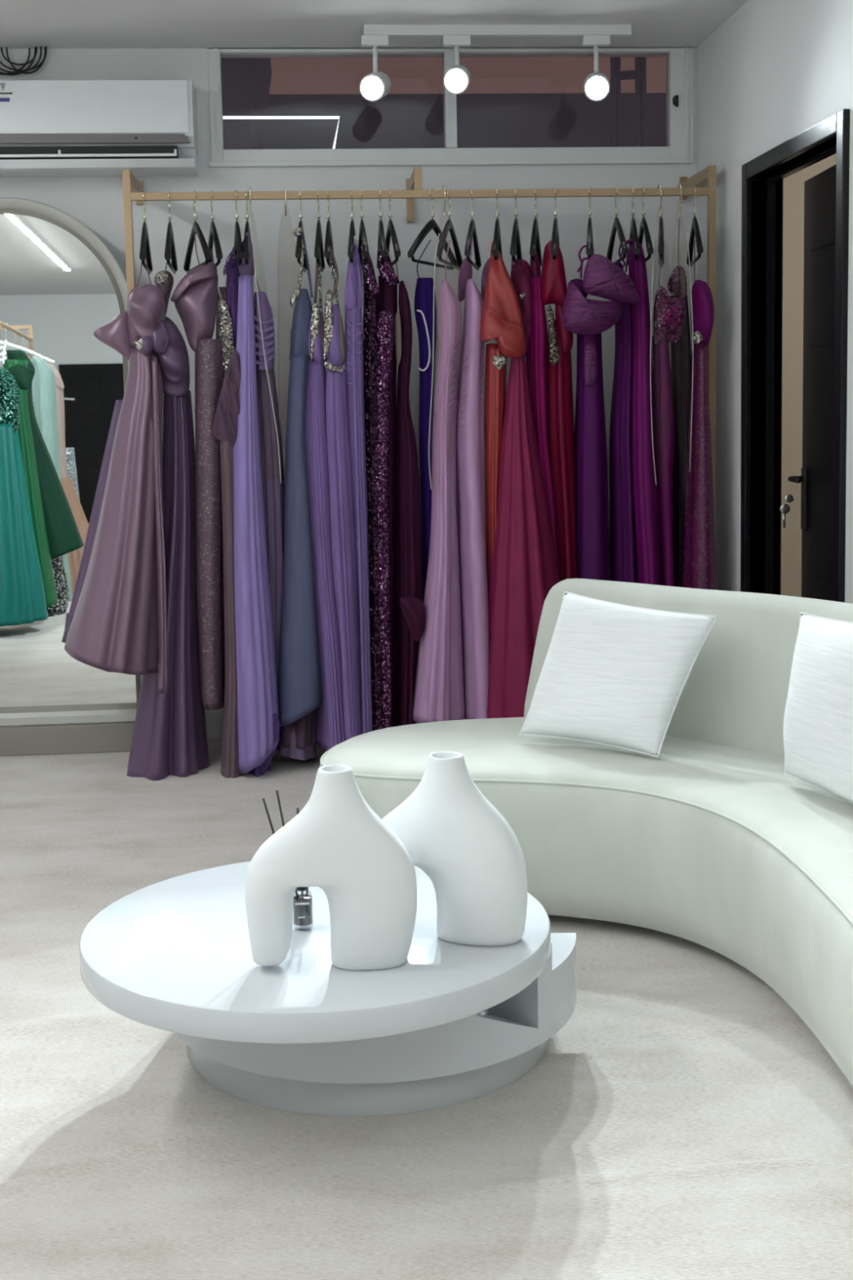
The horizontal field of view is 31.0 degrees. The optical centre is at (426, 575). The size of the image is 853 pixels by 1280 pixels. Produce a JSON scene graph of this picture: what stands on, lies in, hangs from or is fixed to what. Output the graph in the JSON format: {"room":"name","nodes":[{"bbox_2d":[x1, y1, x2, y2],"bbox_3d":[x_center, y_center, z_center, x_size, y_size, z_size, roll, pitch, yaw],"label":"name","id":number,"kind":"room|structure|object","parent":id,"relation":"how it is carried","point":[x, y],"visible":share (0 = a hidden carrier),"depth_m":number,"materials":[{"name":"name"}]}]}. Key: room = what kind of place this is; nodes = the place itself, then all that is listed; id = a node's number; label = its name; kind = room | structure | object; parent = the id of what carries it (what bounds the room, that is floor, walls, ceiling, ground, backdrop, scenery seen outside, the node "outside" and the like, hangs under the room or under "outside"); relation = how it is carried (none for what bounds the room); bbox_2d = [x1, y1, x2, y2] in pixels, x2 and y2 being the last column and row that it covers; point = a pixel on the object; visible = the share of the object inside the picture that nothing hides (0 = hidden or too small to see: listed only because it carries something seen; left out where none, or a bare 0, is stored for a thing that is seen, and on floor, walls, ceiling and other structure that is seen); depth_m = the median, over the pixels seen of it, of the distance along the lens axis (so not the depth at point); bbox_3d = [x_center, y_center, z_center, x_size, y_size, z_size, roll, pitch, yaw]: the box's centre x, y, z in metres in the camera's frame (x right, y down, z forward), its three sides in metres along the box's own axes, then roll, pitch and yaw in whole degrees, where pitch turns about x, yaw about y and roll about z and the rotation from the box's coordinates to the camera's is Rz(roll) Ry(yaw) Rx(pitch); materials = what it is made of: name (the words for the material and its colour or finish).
{"room":"clothing store","nodes":[
{"label":"clothing store","id":0,"kind":"room"},
{"bbox_2d":[0,47,697,738],"bbox_3d":[-1.349,-0.594,5.554,4.994,2.513,0.150,-2,6,-4],"label":"wall","id":1,"kind":"structure","parent":0,"point":[96,202],"depth_m":5.50,"materials":[{"name":"paint"}]},
{"bbox_2d":[0,79,198,177],"bbox_3d":[-1.249,-1.540,5.278,0.900,0.298,0.206,-2,6,-4],"label":"air conditioner","id":2,"kind":"object","parent":1,"relation":"attached to","point":[144,127],"visible":1,"depth_m":5.20,"materials":[{"name":"white plastic"}]},
{"bbox_2d":[0,145,178,159],"bbox_3d":[-1.253,-1.440,5.243,0.802,0.038,0.080,-2,6,-4],"label":"outlet","id":3,"kind":"object","parent":2,"relation":"attached to","point":[6,152],"depth_m":5.21,"materials":[{"name":"plastic"}]},
{"bbox_2d":[122,164,715,543],"bbox_3d":[-0.006,-0.398,5.399,1.974,2.006,0.412,-2,6,-4],"label":"rail","id":4,"kind":"object","parent":1,"relation":"attached to","point":[132,188],"visible":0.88,"depth_m":5.13,"materials":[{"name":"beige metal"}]},
{"bbox_2d":[62,257,169,675],"bbox_3d":[-1.046,-0.384,5.016,0.419,1.414,0.350,5,9,44],"label":"gown","id":5,"kind":"object","parent":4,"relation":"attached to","point":[112,620],"visible":0.98,"depth_m":4.93,"materials":[{"name":"purple fabric"}]},
{"bbox_2d":[139,191,152,274],"bbox_3d":[-0.925,-1.136,5.050,0.021,0.255,0.410,-2,6,-7],"label":"clothes hanger","id":6,"kind":"object","parent":4,"relation":"hanging from","point":[144,250],"visible":0.98,"depth_m":5.02,"materials":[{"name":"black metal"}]},
{"bbox_2d":[164,191,177,274],"bbox_3d":[-0.844,-1.138,5.056,0.020,0.255,0.410,-2,6,-6],"label":"clothes hanger","id":7,"kind":"object","parent":4,"relation":"hanging from","point":[170,248],"visible":1,"depth_m":5.03,"materials":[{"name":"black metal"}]},
{"bbox_2d":[126,262,209,780],"bbox_3d":[-0.897,-0.219,5.143,0.283,1.802,0.423,-2,6,-4],"label":"gown","id":8,"kind":"object","parent":7,"relation":"hanging from","point":[170,737],"visible":0.92,"depth_m":5.06,"materials":[{"name":"purple fabric"}]},
{"bbox_2d":[157,319,187,382],"bbox_3d":[-0.831,-0.731,4.981,0.105,0.210,0.106,-2,6,-4],"label":"drape","id":9,"kind":"object","parent":8,"relation":"hanging from","point":[174,362],"depth_m":4.98,"materials":[{"name":"purple fabric"}]},
{"bbox_2d":[183,190,211,273],"bbox_3d":[-0.760,-1.141,5.062,0.021,0.255,0.410,-3,7,-18],"label":"clothes hanger","id":10,"kind":"object","parent":4,"relation":"hanging from","point":[196,228],"visible":0.96,"depth_m":5.05,"materials":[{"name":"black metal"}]},
{"bbox_2d":[170,231,240,710],"bbox_3d":[-0.686,-0.344,5.056,0.237,1.565,0.204,2,7,27],"label":"gown","id":11,"kind":"object","parent":10,"relation":"hanging from","point":[217,405],"visible":0.88,"depth_m":5.00,"materials":[{"name":"purple fabric"}]},
{"bbox_2d":[208,190,222,266],"bbox_3d":[-0.705,-1.142,5.067,0.021,0.255,0.410,-3,6,-13],"label":"clothes hanger","id":12,"kind":"object","parent":4,"relation":"hanging from","point":[213,235],"visible":0.81,"depth_m":5.00,"materials":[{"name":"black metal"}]},
{"bbox_2d":[210,248,247,777],"bbox_3d":[-0.655,-0.180,5.090,0.115,1.800,0.295,-2,6,-4],"label":"gown","id":13,"kind":"object","parent":12,"relation":"hanging from","point":[224,327],"visible":0.48,"depth_m":5.01,"materials":[{"name":"purple fabric"}]},
{"bbox_2d":[233,190,243,265],"bbox_3d":[-0.625,-1.145,5.073,0.020,0.255,0.410,-2,6,-9],"label":"clothes hanger","id":14,"kind":"object","parent":4,"relation":"hanging from","point":[238,251],"visible":0.9,"depth_m":4.97,"materials":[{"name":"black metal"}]},
{"bbox_2d":[223,231,279,777],"bbox_3d":[-0.591,-0.189,5.076,0.161,1.857,0.346,-3,7,-17],"label":"gown","id":15,"kind":"object","parent":14,"relation":"hanging from","point":[258,717],"visible":0.91,"depth_m":4.98,"materials":[{"name":"purple fabric"}]},
{"bbox_2d":[243,190,251,264],"bbox_3d":[-0.591,-1.145,5.075,0.020,0.255,0.410,-2,6,-4],"label":"clothes hanger","id":16,"kind":"object","parent":4,"relation":"hanging from","point":[246,245],"visible":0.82,"depth_m":4.95,"materials":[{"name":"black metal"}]},
{"bbox_2d":[253,277,284,676],"bbox_3d":[-0.528,-0.309,5.157,0.104,1.612,0.252,-2,6,-4],"label":"gown","id":17,"kind":"object","parent":16,"relation":"hanging from","point":[273,491],"visible":0.63,"depth_m":5.08,"materials":[{"name":"purple fabric"}]},
{"bbox_2d":[248,186,281,483],"bbox_3d":[-0.523,-0.793,5.042,0.090,0.970,0.198,-2,6,-4],"label":"bag","id":18,"kind":"object","parent":4,"relation":"hanging from","point":[250,188],"visible":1,"depth_m":4.96,"materials":[{"name":"beige"}]},
{"bbox_2d":[278,186,286,422],"bbox_3d":[-0.463,-0.790,5.115,0.090,0.995,0.077,1,7,20],"label":"bag","id":19,"kind":"object","parent":4,"relation":"hanging from","point":[285,186],"visible":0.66,"depth_m":5.07,"materials":[{"name":"beige"}]},
{"bbox_2d":[295,189,306,272],"bbox_3d":[-0.416,-1.150,5.089,0.021,0.255,0.410,-1,6,-1],"label":"clothes hanger","id":20,"kind":"object","parent":4,"relation":"hanging from","point":[299,240],"visible":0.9,"depth_m":4.98,"materials":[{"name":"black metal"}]},
{"bbox_2d":[276,226,322,760],"bbox_3d":[-0.431,-0.260,5.097,0.184,1.757,0.313,-2,6,-4],"label":"gown","id":21,"kind":"object","parent":20,"relation":"hanging from","point":[300,695],"visible":0.93,"depth_m":5.02,"materials":[{"name":"blue fabric"}]},
{"bbox_2d":[314,189,324,272],"bbox_3d":[-0.356,-1.152,5.093,0.020,0.255,0.410,-1,6,-2],"label":"clothes hanger","id":22,"kind":"object","parent":4,"relation":"hanging from","point":[318,249],"visible":0.98,"depth_m":5.03,"materials":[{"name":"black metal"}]},
{"bbox_2d":[306,256,346,751],"bbox_3d":[-0.332,-0.264,5.113,0.161,1.683,0.308,-2,6,-4],"label":"gown","id":23,"kind":"object","parent":22,"relation":"hanging from","point":[331,726],"visible":0.73,"depth_m":5.04,"materials":[{"name":"purple fabric"}]},
{"bbox_2d":[324,189,334,270],"bbox_3d":[-0.324,-1.153,5.096,0.021,0.255,0.410,-1,6,-1],"label":"clothes hanger","id":24,"kind":"object","parent":4,"relation":"hanging from","point":[328,240],"visible":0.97,"depth_m":5.00,"materials":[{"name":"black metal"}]},
{"bbox_2d":[323,246,362,740],"bbox_3d":[-0.272,-0.244,5.100,0.118,1.720,0.314,-2,6,-4],"label":"gown","id":25,"kind":"object","parent":24,"relation":"hanging from","point":[342,518],"visible":0.86,"depth_m":5.03,"materials":[{"name":"purple fabric"}]},
{"bbox_2d":[347,189,355,262],"bbox_3d":[-0.246,-1.155,5.102,0.020,0.255,0.410,-1,6,0],"label":"clothes hanger","id":26,"kind":"object","parent":4,"relation":"hanging from","point":[352,229],"visible":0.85,"depth_m":4.97,"materials":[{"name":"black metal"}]},
{"bbox_2d":[344,235,372,733],"bbox_3d":[-0.230,-0.258,5.120,0.066,1.723,0.252,-2,6,-4],"label":"gown","id":27,"kind":"object","parent":26,"relation":"hanging from","point":[353,283],"visible":0.8,"depth_m":5.04,"materials":[{"name":"purple fabric"}]},
{"bbox_2d":[358,188,368,270],"bbox_3d":[-0.214,-1.156,5.104,0.020,0.255,0.410,-2,6,-5],"label":"clothes hanger","id":28,"kind":"object","parent":4,"relation":"hanging from","point":[362,239],"visible":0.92,"depth_m":5.03,"materials":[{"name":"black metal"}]},
{"bbox_2d":[360,244,382,731],"bbox_3d":[-0.177,-0.259,5.158,0.067,1.676,0.251,-2,6,-4],"label":"gown","id":29,"kind":"object","parent":28,"relation":"hanging from","point":[371,294],"visible":0.7,"depth_m":5.08,"materials":[{"name":"purple fabric"}]},
{"bbox_2d":[376,188,386,269],"bbox_3d":[-0.152,-1.158,5.109,0.020,0.255,0.410,-2,6,-3],"label":"clothes hanger","id":30,"kind":"object","parent":4,"relation":"hanging from","point":[381,238],"visible":0.94,"depth_m":5.02,"materials":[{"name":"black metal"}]},
{"bbox_2d":[375,243,399,728],"bbox_3d":[-0.125,-0.256,5.116,0.103,1.690,0.223,-2,6,-4],"label":"gown","id":31,"kind":"object","parent":30,"relation":"hanging from","point":[386,360],"visible":0.88,"depth_m":5.07,"materials":[{"name":"purple fabric"}]},
{"bbox_2d":[385,188,400,265],"bbox_3d":[-0.120,-1.159,5.111,0.020,0.255,0.410,-2,6,-7],"label":"clothes hanger","id":32,"kind":"object","parent":4,"relation":"hanging from","point":[391,233],"visible":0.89,"depth_m":5.04,"materials":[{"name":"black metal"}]},
{"bbox_2d":[394,255,425,726],"bbox_3d":[-0.067,-0.258,5.140,0.105,1.710,0.277,-2,6,-4],"label":"gown","id":33,"kind":"object","parent":32,"relation":"hanging from","point":[409,587],"visible":0.88,"depth_m":5.10,"materials":[{"name":"fabric"}]},
{"bbox_2d":[407,188,457,270],"bbox_3d":[0.021,-1.163,5.122,0.020,0.255,0.410,1,7,21],"label":"clothes hanger","id":34,"kind":"object","parent":4,"relation":"hanging from","point":[431,224],"visible":0.91,"depth_m":5.10,"materials":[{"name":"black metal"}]},
{"bbox_2d":[413,240,436,603],"bbox_3d":[0.009,-0.311,5.213,0.078,1.630,0.189,-2,6,-9],"label":"gown","id":35,"kind":"object","parent":34,"relation":"hanging from","point":[424,295],"visible":0.57,"depth_m":5.14,"materials":[{"name":"fabric"}]},
{"bbox_2d":[436,188,462,270],"bbox_3d":[0.077,-1.164,5.127,0.020,0.255,0.410,0,6,11],"label":"clothes hanger","id":36,"kind":"object","parent":4,"relation":"hanging from","point":[448,227],"visible":0.99,"depth_m":5.12,"materials":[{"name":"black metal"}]},
{"bbox_2d":[428,185,445,489],"bbox_3d":[0.050,-0.791,5.073,0.122,1.004,0.228,-2,6,-4],"label":"gown","id":37,"kind":"object","parent":36,"relation":"hanging from","point":[444,187],"visible":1,"depth_m":4.97,"materials":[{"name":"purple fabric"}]},
{"bbox_2d":[412,240,472,723],"bbox_3d":[0.018,-0.311,5.111,0.234,1.594,0.288,2,7,27],"label":"gown","id":38,"kind":"object","parent":36,"relation":"hanging from","point":[439,686],"visible":0.95,"depth_m":5.05,"materials":[{"name":"purple fabric"}]},
{"bbox_2d":[464,187,481,270],"bbox_3d":[0.154,-1.166,5.132,0.021,0.255,0.410,0,6,7],"label":"clothes hanger","id":39,"kind":"object","parent":4,"relation":"hanging from","point":[472,233],"visible":0.99,"depth_m":5.12,"materials":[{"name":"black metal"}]},
{"bbox_2d":[456,240,489,719],"bbox_3d":[0.161,-0.314,5.141,0.146,1.603,0.318,0,6,8],"label":"gown","id":40,"kind":"object","parent":39,"relation":"hanging from","point":[470,439],"visible":0.83,"depth_m":5.06,"materials":[{"name":"purple fabric"}]},
{"bbox_2d":[492,187,502,260],"bbox_3d":[0.237,-1.169,5.139,0.020,0.255,0.410,-1,6,5],"label":"clothes hanger","id":41,"kind":"object","parent":4,"relation":"hanging from","point":[496,247],"visible":0.91,"depth_m":5.05,"materials":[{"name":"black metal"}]},
{"bbox_2d":[480,241,525,585],"bbox_3d":[0.256,-0.305,5.111,0.153,1.606,0.241,-2,6,-4],"label":"gown","id":42,"kind":"object","parent":41,"relation":"hanging from","point":[502,321],"visible":0.7,"depth_m":5.03,"materials":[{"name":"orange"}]},
{"bbox_2d":[480,251,524,334],"bbox_3d":[0.250,-0.894,5.020,0.146,0.348,0.100,-2,6,-4],"label":"drape","id":43,"kind":"object","parent":42,"relation":"hanging from","point":[500,301],"depth_m":4.98,"materials":[{"name":"orange fabric"}]},
{"bbox_2d":[510,187,522,263],"bbox_3d":[0.300,-1.170,5.144,0.020,0.255,0.410,0,6,7],"label":"clothes hanger","id":44,"kind":"object","parent":4,"relation":"hanging from","point":[515,247],"visible":0.93,"depth_m":5.09,"materials":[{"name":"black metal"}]},
{"bbox_2d":[486,259,559,718],"bbox_3d":[0.329,-0.313,5.107,0.349,1.620,0.466,-2,6,-4],"label":"gown","id":45,"kind":"object","parent":44,"relation":"hanging from","point":[524,569],"visible":0.73,"depth_m":5.01,"materials":[{"name":"fabric"}]},
{"bbox_2d":[529,187,542,266],"bbox_3d":[0.366,-1.172,5.149,0.020,0.255,0.410,0,6,7],"label":"clothes hanger","id":46,"kind":"object","parent":4,"relation":"hanging from","point":[535,245],"visible":0.93,"depth_m":5.10,"materials":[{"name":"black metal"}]},
{"bbox_2d":[525,250,558,567],"bbox_3d":[0.399,-0.297,5.191,0.119,1.597,0.247,-2,6,-4],"label":"gown","id":47,"kind":"object","parent":46,"relation":"hanging from","point":[536,353],"visible":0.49,"depth_m":5.09,"materials":[{"name":"fabric"}]},
{"bbox_2d":[550,186,559,259],"bbox_3d":[0.433,-1.174,5.154,0.020,0.255,0.410,0,6,7],"label":"clothes hanger","id":48,"kind":"object","parent":4,"relation":"hanging from","point":[555,236],"visible":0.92,"depth_m":5.04,"materials":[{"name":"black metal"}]},
{"bbox_2d":[540,240,577,581],"bbox_3d":[0.462,-0.305,5.171,0.126,1.614,0.247,1,7,15],"label":"gown","id":49,"kind":"object","parent":48,"relation":"hanging from","point":[560,415],"visible":0.67,"depth_m":5.09,"materials":[{"name":"red fabric"}]},
{"bbox_2d":[586,186,593,259],"bbox_3d":[0.549,-1.177,5.163,0.020,0.255,0.410,0,6,7],"label":"clothes hanger","id":50,"kind":"object","parent":4,"relation":"hanging from","point":[589,242],"visible":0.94,"depth_m":5.05,"materials":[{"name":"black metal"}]},
{"bbox_2d":[562,244,639,581],"bbox_3d":[0.570,-0.254,5.178,0.248,1.684,0.352,-2,6,-4],"label":"gown","id":51,"kind":"object","parent":50,"relation":"hanging from","point":[588,318],"visible":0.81,"depth_m":5.09,"materials":[{"name":"purple fabric"}]},
{"bbox_2d":[606,186,628,262],"bbox_3d":[0.639,-1.180,5.170,0.020,0.255,0.410,-1,6,-1],"label":"clothes hanger","id":52,"kind":"object","parent":4,"relation":"hanging from","point":[616,224],"visible":0.92,"depth_m":5.14,"materials":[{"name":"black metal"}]},
{"bbox_2d":[608,243,637,582],"bbox_3d":[0.672,-0.262,5.232,0.132,1.704,0.288,-2,6,-4],"label":"gown","id":53,"kind":"object","parent":52,"relation":"hanging from","point":[623,552],"visible":0.52,"depth_m":5.15,"materials":[{"name":"purple fabric"}]},
{"bbox_2d":[627,186,639,265],"bbox_3d":[0.696,-1.181,5.174,0.020,0.255,0.410,-1,6,5],"label":"clothes hanger","id":54,"kind":"object","parent":4,"relation":"hanging from","point":[633,233],"visible":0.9,"depth_m":5.07,"materials":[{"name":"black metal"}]},
{"bbox_2d":[626,239,662,585],"bbox_3d":[0.751,-0.267,5.191,0.142,1.702,0.252,1,7,16],"label":"gown","id":55,"kind":"object","parent":54,"relation":"hanging from","point":[645,489],"visible":0.56,"depth_m":5.10,"materials":[{"name":"purple fabric"}]},
{"bbox_2d":[638,186,653,262],"bbox_3d":[0.731,-1.183,5.177,0.020,0.255,0.410,-1,6,2],"label":"clothes hanger","id":56,"kind":"object","parent":4,"relation":"hanging from","point":[643,229],"visible":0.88,"depth_m":5.09,"materials":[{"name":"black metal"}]},
{"bbox_2d":[657,189,664,267],"bbox_3d":[0.791,-1.184,5.181,0.020,0.255,0.410,0,6,9],"label":"clothes hanger","id":57,"kind":"object","parent":4,"relation":"hanging from","point":[660,238],"visible":0.91,"depth_m":5.06,"materials":[{"name":"black plastic"}]},
{"bbox_2d":[649,182,662,484],"bbox_3d":[0.796,-0.810,5.120,0.085,1.005,0.238,1,7,15],"label":"gown","id":58,"kind":"object","parent":57,"relation":"hanging from","point":[660,184],"visible":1,"depth_m":5.03,"materials":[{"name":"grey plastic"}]},
{"bbox_2d":[652,261,685,586],"bbox_3d":[0.814,-0.263,5.202,0.108,1.697,0.199,-2,6,-4],"label":"gown","id":59,"kind":"object","parent":57,"relation":"hanging from","point":[668,313],"visible":0.58,"depth_m":5.12,"materials":[{"name":"purple fabric"}]},
{"bbox_2d":[666,216,691,586],"bbox_3d":[0.868,-0.311,5.282,0.092,1.815,0.213,-2,6,-4],"label":"gown","id":60,"kind":"object","parent":57,"relation":"hanging from","point":[681,358],"visible":0.52,"depth_m":5.21,"materials":[{"name":"purple fabric"}]},
{"bbox_2d":[677,182,693,471],"bbox_3d":[0.844,-0.767,5.156,0.081,1.100,0.195,-2,6,-4],"label":"gown","id":61,"kind":"object","parent":4,"relation":"hanging from","point":[679,184],"visible":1,"depth_m":5.07,"materials":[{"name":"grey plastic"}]},
{"bbox_2d":[686,186,702,266],"bbox_3d":[0.906,-1.187,5.190,0.020,0.255,0.410,-1,6,5],"label":"clothes hanger","id":62,"kind":"object","parent":4,"relation":"hanging from","point":[695,230],"visible":0.97,"depth_m":5.17,"materials":[{"name":"black plastic"}]},
{"bbox_2d":[681,240,717,590],"bbox_3d":[0.926,-0.270,5.210,0.178,1.717,0.278,-2,6,-4],"label":"gown","id":63,"kind":"object","parent":62,"relation":"hanging from","point":[699,565],"visible":0.61,"depth_m":5.14,"materials":[{"name":"purple fabric"}]},
{"bbox_2d":[208,47,693,167],"bbox_3d":[0.093,-1.671,5.487,1.740,0.404,0.098,-2,6,-4],"label":"window","id":64,"kind":"structure","parent":1,"relation":"in","point":[679,148],"depth_m":5.48,"materials":[{"name":"white metal"}]},
{"bbox_2d":[0,0,748,57],"bbox_3d":[-0.912,-1.261,-0.387,4.994,0.100,11.850,-2,6,-4],"label":"ceiling","id":65,"kind":"structure","parent":0,"point":[24,24],"depth_m":5.04,"materials":[{"name":"paint"}]},
{"bbox_2d":[0,46,47,75],"bbox_3d":[-1.435,-1.782,5.317,0.245,0.094,0.032,-2,6,-4],"label":"cable coil","id":66,"kind":"object","parent":65,"relation":"hanging from","point":[16,72],"visible":1,"depth_m":5.32,"materials":[{"name":"black rubber"}]},
{"bbox_2d":[364,24,631,37],"bbox_3d":[0.240,-1.827,5.148,0.899,0.034,0.034,-2,6,-4],"label":"track rail","id":67,"kind":"object","parent":65,"relation":"attached to","point":[392,30],"visible":1,"depth_m":5.13,"materials":[{"name":"white metal"}]},
{"bbox_2d":[359,35,391,101],"bbox_3d":[-0.171,-1.688,5.126,0.094,0.220,0.142,0,6,6],"label":"track spotlight","id":68,"kind":"object","parent":67,"relation":"attached to","point":[376,85],"visible":1,"depth_m":5.10,"materials":[{"name":"white metal"}]},
{"bbox_2d":[442,35,471,94],"bbox_3d":[0.102,-1.707,5.147,0.093,0.198,0.142,-1,6,2],"label":"track spotlight","id":69,"kind":"object","parent":67,"relation":"attached to","point":[457,78],"visible":1,"depth_m":5.11,"materials":[{"name":"white metal"}]},
{"bbox_2d":[582,35,609,101],"bbox_3d":[0.573,-1.708,5.184,0.093,0.223,0.141,-1,6,2],"label":"track spotlight","id":70,"kind":"object","parent":67,"relation":"attached to","point":[596,85],"visible":1,"depth_m":5.15,"materials":[{"name":"white metal"}]},
{"bbox_2d":[0,737,852,1279],"bbox_3d":[-0.886,1.234,-0.138,4.744,0.012,11.600,-2,6,-4],"label":"floor","id":71,"kind":"structure","parent":0,"point":[684,1121],"depth_m":2.56,"materials":[{"name":"beige stone"}]},
{"bbox_2d":[0,197,142,756],"bbox_3d":[-1.424,-0.331,5.365,0.900,1.935,0.080,-2,6,-4],"label":"arched mirror","id":72,"kind":"object","parent":71,"relation":"on","point":[60,384],"visible":0.81,"depth_m":5.36,"materials":[{"name":"silver metal"}]},
{"bbox_2d":[79,861,576,1116],"bbox_3d":[-0.157,0.749,2.804,0.899,0.301,0.973,-2,6,-4],"label":"coffee table","id":73,"kind":"object","parent":71,"relation":"on","point":[452,1024],"visible":0.74,"depth_m":2.57,"materials":[{"name":"white paint"}]},
{"bbox_2d":[262,790,312,925],"bbox_3d":[-0.240,0.493,2.671,0.084,0.240,0.064,-2,6,-4],"label":"reed diffuser","id":74,"kind":"object","parent":73,"relation":"on","point":[302,903],"visible":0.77,"depth_m":2.66,"materials":[{"name":"clear glass"}]},
{"bbox_2d":[293,893,312,925],"bbox_3d":[-0.215,0.572,2.667,0.035,0.083,0.036,-2,6,-4],"label":"bottle","id":75,"kind":"object","parent":74,"relation":"attached to","point":[302,903],"depth_m":2.65,"materials":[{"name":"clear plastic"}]},
{"bbox_2d":[244,764,417,970],"bbox_3d":[-0.155,0.470,2.481,0.278,0.326,0.106,-2,6,-4],"label":"vase","id":76,"kind":"object","parent":73,"relation":"on","point":[336,844],"visible":1,"depth_m":2.44,"materials":[{"name":"white ceramic"}]},
{"bbox_2d":[382,751,527,946],"bbox_3d":[0.020,0.457,2.610,0.304,0.315,0.112,1,7,17],"label":"vase","id":77,"kind":"object","parent":73,"relation":"on","point":[473,860],"visible":0.7,"depth_m":2.56,"materials":[{"name":"white ceramic"}]},
{"bbox_2d":[319,578,852,1086],"bbox_3d":[0.677,0.513,2.809,1.234,0.737,2.963,-3,7,-18],"label":"curved sofa","id":78,"kind":"object","parent":71,"relation":"on","point":[707,842],"visible":0.67,"depth_m":3.43,"materials":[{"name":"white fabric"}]},
{"bbox_2d":[520,591,717,757],"bbox_3d":[0.448,0.228,3.663,0.455,0.348,0.204,3,7,31],"label":"cushion","id":79,"kind":"object","parent":78,"relation":"on","point":[612,674],"visible":1,"depth_m":3.61,"materials":[{"name":"white fabric"}]},
{"bbox_2d":[782,612,852,804],"bbox_3d":[0.857,0.265,3.117,0.140,0.378,0.420,-3,7,-18],"label":"cushion","id":80,"kind":"object","parent":78,"relation":"on","point":[818,726],"visible":1,"depth_m":3.12,"materials":[{"name":"white fabric"}]},
{"bbox_2d":[697,0,852,603],"bbox_3d":[1.509,-0.021,-0.134,0.100,2.513,11.700,-2,6,-4],"label":"wall","id":81,"kind":"structure","parent":0,"point":[774,70],"depth_m":4.99,"materials":[{"name":"paint"}]},
{"bbox_2d":[740,108,849,602],"bbox_3d":[1.180,-0.306,4.602,0.222,1.952,0.955,-2,6,-4],"label":"door","id":82,"kind":"structure","parent":81,"relation":"in","point":[822,479],"depth_m":4.85,"materials":[{"name":"black paint"}]},
{"bbox_2d":[779,493,794,527],"bbox_3d":[1.153,-0.208,4.895,0.056,0.107,0.019,-4,7,-26],"label":"bunch","id":83,"kind":"object","parent":82,"relation":"hanging from","point":[784,508],"visible":1,"depth_m":4.89,"materials":[{"name":"metal"}]},
{"bbox_2d":[780,153,836,596],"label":"door","id":84,"kind":"structure","parent":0,"point":[793,184],"depth_m":6.69,"materials":[{"name":"beige paint"}]},
{"label":"outside","id":85,"kind":"structure","parent":0,"visible":0},
{"bbox_2d":[259,93,666,149],"bbox_3d":[0.179,-1.879,13.937,9.961,4.068,4.000,-2,6,-4],"label":"neighbouring building","id":86,"kind":"structure","parent":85,"point":[504,120],"depth_m":11.75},
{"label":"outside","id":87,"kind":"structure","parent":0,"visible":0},
{"bbox_2d":[609,57,646,146],"bbox_3d":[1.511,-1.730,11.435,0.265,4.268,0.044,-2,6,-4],"label":"scaffold tower","id":88,"kind":"structure","parent":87,"point":[639,74],"depth_m":11.22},
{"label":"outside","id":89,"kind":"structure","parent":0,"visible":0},
{"bbox_2d":[221,57,271,149],"bbox_3d":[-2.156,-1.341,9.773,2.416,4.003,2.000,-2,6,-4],"label":"tower block","id":90,"kind":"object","parent":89,"point":[246,82],"visible":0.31,"depth_m":8.72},
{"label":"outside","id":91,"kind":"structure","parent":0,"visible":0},
{"bbox_2d":[222,115,339,148],"bbox_3d":[-0.559,-1.659,5.779,0.468,0.141,0.012,-2,6,-4],"label":"tube","id":92,"kind":"object","parent":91,"point":[224,117],"visible":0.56,"depth_m":5.77,"materials":[{"name":"white"}]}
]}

